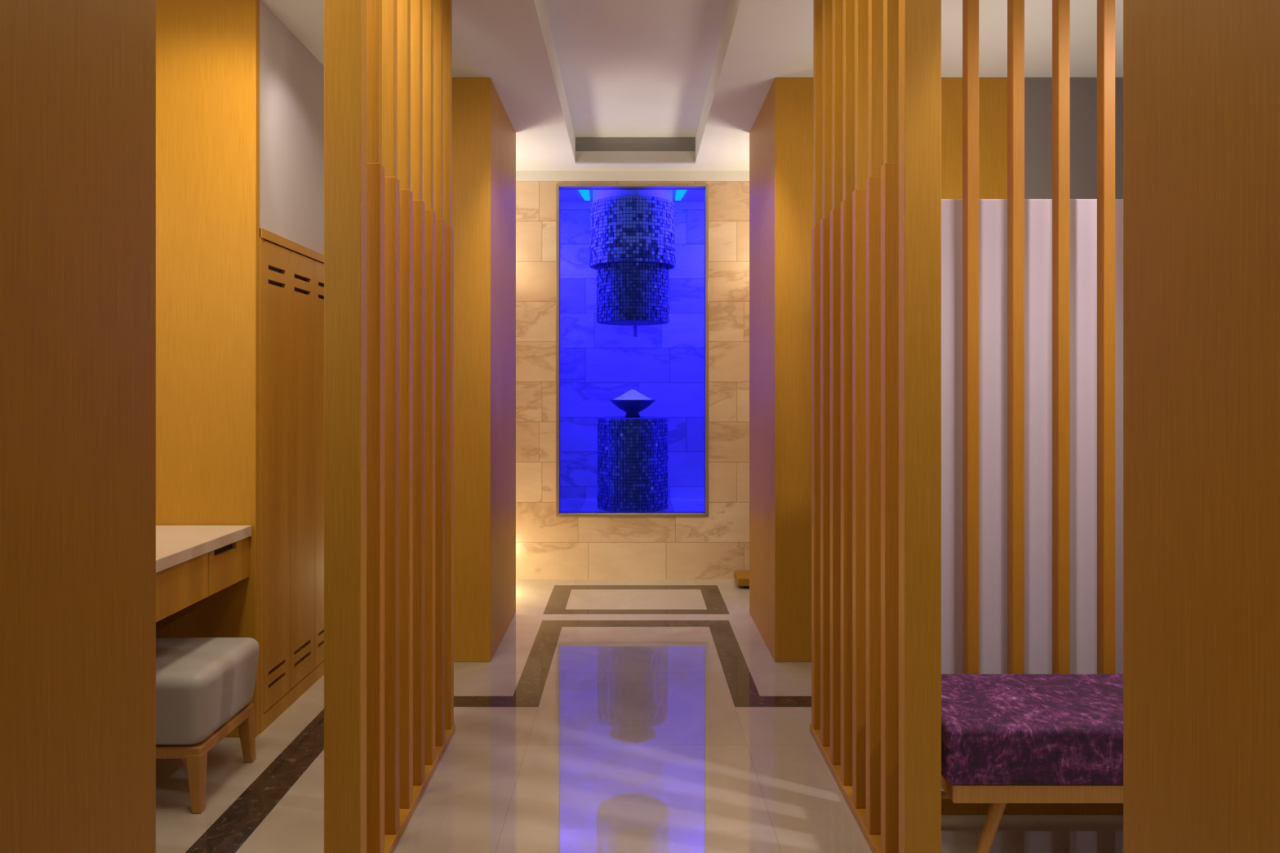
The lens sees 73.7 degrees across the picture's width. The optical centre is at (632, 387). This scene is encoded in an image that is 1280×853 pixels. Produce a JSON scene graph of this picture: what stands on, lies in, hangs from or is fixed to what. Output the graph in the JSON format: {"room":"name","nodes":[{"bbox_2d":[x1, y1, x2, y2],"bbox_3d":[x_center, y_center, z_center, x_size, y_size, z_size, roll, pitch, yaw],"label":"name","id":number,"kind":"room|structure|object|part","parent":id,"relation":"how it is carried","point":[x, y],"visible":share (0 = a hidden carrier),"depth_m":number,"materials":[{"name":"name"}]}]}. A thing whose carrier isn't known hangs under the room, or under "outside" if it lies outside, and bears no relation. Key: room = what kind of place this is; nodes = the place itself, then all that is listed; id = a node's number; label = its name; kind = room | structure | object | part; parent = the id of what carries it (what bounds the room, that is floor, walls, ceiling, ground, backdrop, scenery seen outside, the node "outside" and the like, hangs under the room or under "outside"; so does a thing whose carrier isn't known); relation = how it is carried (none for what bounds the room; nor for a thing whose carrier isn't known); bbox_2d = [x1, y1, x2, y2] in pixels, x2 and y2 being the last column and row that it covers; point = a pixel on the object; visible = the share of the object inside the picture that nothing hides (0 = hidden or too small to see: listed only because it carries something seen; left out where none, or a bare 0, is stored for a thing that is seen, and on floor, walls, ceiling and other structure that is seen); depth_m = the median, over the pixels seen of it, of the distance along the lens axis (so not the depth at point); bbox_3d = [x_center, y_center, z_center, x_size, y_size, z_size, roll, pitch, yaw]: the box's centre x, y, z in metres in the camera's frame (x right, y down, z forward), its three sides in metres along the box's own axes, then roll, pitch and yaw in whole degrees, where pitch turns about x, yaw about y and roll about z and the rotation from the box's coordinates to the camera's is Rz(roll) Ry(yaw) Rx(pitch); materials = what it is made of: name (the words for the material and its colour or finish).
{"room":"changing room","nodes":[
{"label":"changing room","id":0,"kind":"room"},
{"bbox_2d":[0,0,155,852],"bbox_3d":[-0.718,-0.085,0.678,0.090,2.769,1.056,0,0,0],"label":"wall","id":1,"kind":"structure","parent":0,"point":[77,77],"depth_m":1.03,"materials":[{"name":"brown wood"}]},
{"bbox_2d":[155,0,259,737],"bbox_3d":[-1.725,-0.085,3.188,0.649,2.769,0.035,0,0,0],"label":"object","id":2,"kind":"object","parent":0,"point":[207,51],"depth_m":3.17,"materials":[{"name":"brown wood"}]},
{"bbox_2d":[259,0,324,254],"bbox_3d":[-1.730,-1.036,4.230,0.639,0.866,2.040,0,0,0],"label":"wall","id":3,"kind":"structure","parent":0,"point":[291,78],"depth_m":3.51,"materials":[{"name":"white paint"}]},
{"bbox_2d":[452,77,515,662],"bbox_3d":[-0.847,-0.085,4.480,0.347,2.769,0.880,0,0,0],"label":"wall","id":4,"kind":"structure","parent":0,"point":[484,135],"depth_m":4.04,"materials":[{"name":"brown wood"}]},
{"bbox_2d":[560,201,704,498],"bbox_3d":[0.000,-0.295,6.750,3.200,2.330,0.100,0,0,0],"label":"wall","id":5,"kind":"structure","parent":0,"point":[599,363],"depth_m":6.70,"materials":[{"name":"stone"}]},
{"bbox_2d":[560,498,704,511],"bbox_3d":[0.000,0.920,6.340,3.200,0.100,0.920,0,0,0],"label":"floor","id":6,"kind":"structure","parent":0,"point":[566,504],"depth_m":6.29,"materials":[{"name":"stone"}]},
{"bbox_2d":[597,389,667,511],"bbox_3d":[0.000,0.441,6.200,0.515,0.858,0.515,0,0,37],"label":"fountain","id":7,"kind":"object","parent":6,"relation":"on","point":[633,448],"visible":1,"depth_m":5.99,"materials":[{"name":"tile"}]},
{"bbox_2d":[609,399,655,417],"bbox_3d":[0.000,0.150,6.200,0.336,0.130,0.336,0,0,0],"label":"bowl","id":8,"kind":"object","parent":7,"relation":"on","point":[632,407],"depth_m":6.11,"materials":[{"name":"ceramic"}]},
{"bbox_2d":[560,189,704,201],"bbox_3d":[0.000,-1.510,6.340,3.200,0.100,0.920,0,0,0],"label":"ceiling","id":9,"kind":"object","parent":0,"point":[565,195],"depth_m":6.51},
{"bbox_2d":[578,190,686,200],"bbox_3d":[0.000,-1.453,6.275,0.840,0.010,0.650,0,0,0],"label":"led strip","id":10,"kind":"object","parent":9,"relation":"attached to","point":[585,194],"depth_m":6.40,"materials":[{"name":"blue"}]},
{"bbox_2d":[515,170,749,579],"bbox_3d":[0.325,-0.085,5.828,4.750,2.770,0.104,0,0,0],"label":"wall","id":11,"kind":"structure","parent":0,"point":[549,546],"depth_m":5.78,"materials":[{"name":"stone"}]},
{"bbox_2d":[555,183,708,516],"bbox_3d":[-0.003,-0.255,5.819,1.031,2.253,0.102,0,0,0],"label":"frame","id":12,"kind":"object","parent":11,"relation":"attached to","point":[704,187],"visible":1,"depth_m":5.77,"materials":[{"name":"gold metal"}]},
{"bbox_2d":[155,579,1123,852],"bbox_3d":[0.325,1.350,2.090,4.950,0.101,7.580,0,0,0],"label":"floor","id":13,"kind":"structure","parent":0,"point":[607,716],"depth_m":3.00,"materials":[{"name":"beige stone"}]},
{"bbox_2d":[155,525,251,622],"bbox_3d":[-1.721,0.905,2.357,0.618,0.790,1.615,0,0,0],"label":"vanity table","id":14,"kind":"object","parent":13,"relation":"on","point":[193,563],"visible":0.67,"depth_m":2.84,"materials":[{"name":"brown wood"}]},
{"bbox_2d":[155,525,251,573],"bbox_3d":[-1.721,0.530,2.357,0.618,0.040,1.615,0,0,0],"label":"countertop","id":15,"kind":"structure","parent":14,"relation":"on","point":[175,544],"depth_m":2.89,"materials":[{"name":"stone"}]},
{"bbox_2d":[155,637,259,813],"bbox_3d":[-1.508,1.085,2.792,0.417,0.430,0.426,0,0,0],"label":"upholstered stool","id":16,"kind":"object","parent":13,"relation":"on","point":[205,686],"visible":0.52,"depth_m":2.66,"materials":[{"name":"fabric"}]},
{"bbox_2d":[155,637,259,745],"bbox_3d":[-1.508,0.988,2.792,0.417,0.235,0.426,0,0,0],"label":"seat cushion","id":17,"kind":"object","parent":16,"relation":"on","point":[205,686],"depth_m":2.69,"materials":[{"name":"fabric"}]},
{"bbox_2d":[259,227,324,733],"bbox_3d":[-1.720,0.350,4.204,0.653,1.900,1.993,0,0,0],"label":"tall cabinet","id":18,"kind":"object","parent":13,"relation":"on","point":[291,273],"visible":0.32,"depth_m":3.48,"materials":[{"name":"brown wood"}]},
{"bbox_2d":[324,0,455,852],"bbox_3d":[-0.720,-0.085,2.676,0.102,2.769,1.093,0,0,0],"label":"slatted screen","id":19,"kind":"object","parent":13,"relation":"on","point":[388,231],"visible":1,"depth_m":2.42,"materials":[{"name":"brown wood"}]},
{"bbox_2d":[733,570,749,588],"bbox_3d":[0.990,1.265,5.620,0.620,0.070,0.240,0,0,0],"label":"wooden step","id":20,"kind":"structure","parent":13,"relation":"on","point":[741,577],"depth_m":5.53,"materials":[{"name":"brown wood"}]},
{"bbox_2d":[809,0,941,852],"bbox_3d":[0.720,-0.085,2.676,0.102,2.769,1.093,0,0,0],"label":"slatted screen","id":21,"kind":"object","parent":13,"relation":"on","point":[876,724],"visible":1,"depth_m":2.42,"materials":[{"name":"brown wood"}]},
{"bbox_2d":[941,674,1123,852],"bbox_3d":[1.393,1.076,2.335,1.215,0.453,0.420,0,0,0],"label":"bench","id":22,"kind":"object","parent":13,"relation":"on","point":[1006,739],"visible":0.48,"depth_m":2.13,"materials":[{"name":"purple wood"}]},
{"bbox_3d":[1.393,1.148,2.334,1.185,0.310,0.412,0,0,0],"label":"wood frame","id":23,"kind":"part","parent":22,"relation":"part of","materials":[{"name":"brown wood"}]},
{"bbox_2d":[941,674,1123,785],"bbox_3d":[1.393,0.922,2.335,1.215,0.145,0.420,0,0,0],"label":"seat cushion","id":24,"kind":"object","parent":22,"relation":"on","point":[997,729],"depth_m":2.14,"materials":[{"name":"purple fabric"}]},
{"bbox_2d":[941,0,1123,814],"bbox_3d":[1.500,-0.085,2.620,1.400,2.769,0.050,0,0,0],"label":"slatted screen","id":25,"kind":"object","parent":13,"relation":"on","point":[1015,8],"depth_m":2.60,"materials":[{"name":"brown wood"}]},
{"bbox_2d":[261,0,1123,170],"bbox_3d":[0.325,-1.605,2.090,4.950,0.270,7.580,0,0,0],"label":"ceiling","id":26,"kind":"structure","parent":0,"point":[580,85],"depth_m":3.99,"materials":[{"name":"paint"}]},
{"bbox_2d":[589,190,675,337],"bbox_3d":[0.000,-0.915,6.200,0.623,1.090,0.622,0,0,-20],"label":"ice dispenser","id":27,"kind":"object","parent":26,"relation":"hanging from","point":[632,248],"visible":1,"depth_m":5.96,"materials":[{"name":"tile"}]},
{"bbox_2d":[749,77,1007,662],"bbox_3d":[1.252,-0.085,4.480,1.157,2.769,0.880,0,0,0],"label":"wall","id":28,"kind":"structure","parent":0,"point":[781,134],"depth_m":4.04,"materials":[{"name":"brown wood"}]},
{"bbox_2d":[941,199,1123,791],"bbox_3d":[1.525,0.350,2.735,1.450,1.900,0.050,0,0,0],"label":"wall panel","id":29,"kind":"object","parent":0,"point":[993,213],"depth_m":2.71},
{"bbox_2d":[1024,77,1123,199],"bbox_3d":[2.266,-0.085,4.090,0.868,2.769,0.100,0,0,0],"label":"wall","id":30,"kind":"structure","parent":0,"point":[1037,91],"depth_m":4.04,"materials":[{"name":"grey paint"}]},
{"bbox_2d":[1123,0,1279,852],"bbox_3d":[0.718,-0.085,0.661,0.090,2.769,1.022,0,0,0],"label":"wall","id":31,"kind":"structure","parent":0,"point":[1202,77],"depth_m":1.01,"materials":[{"name":"brown wood"}]}
]}

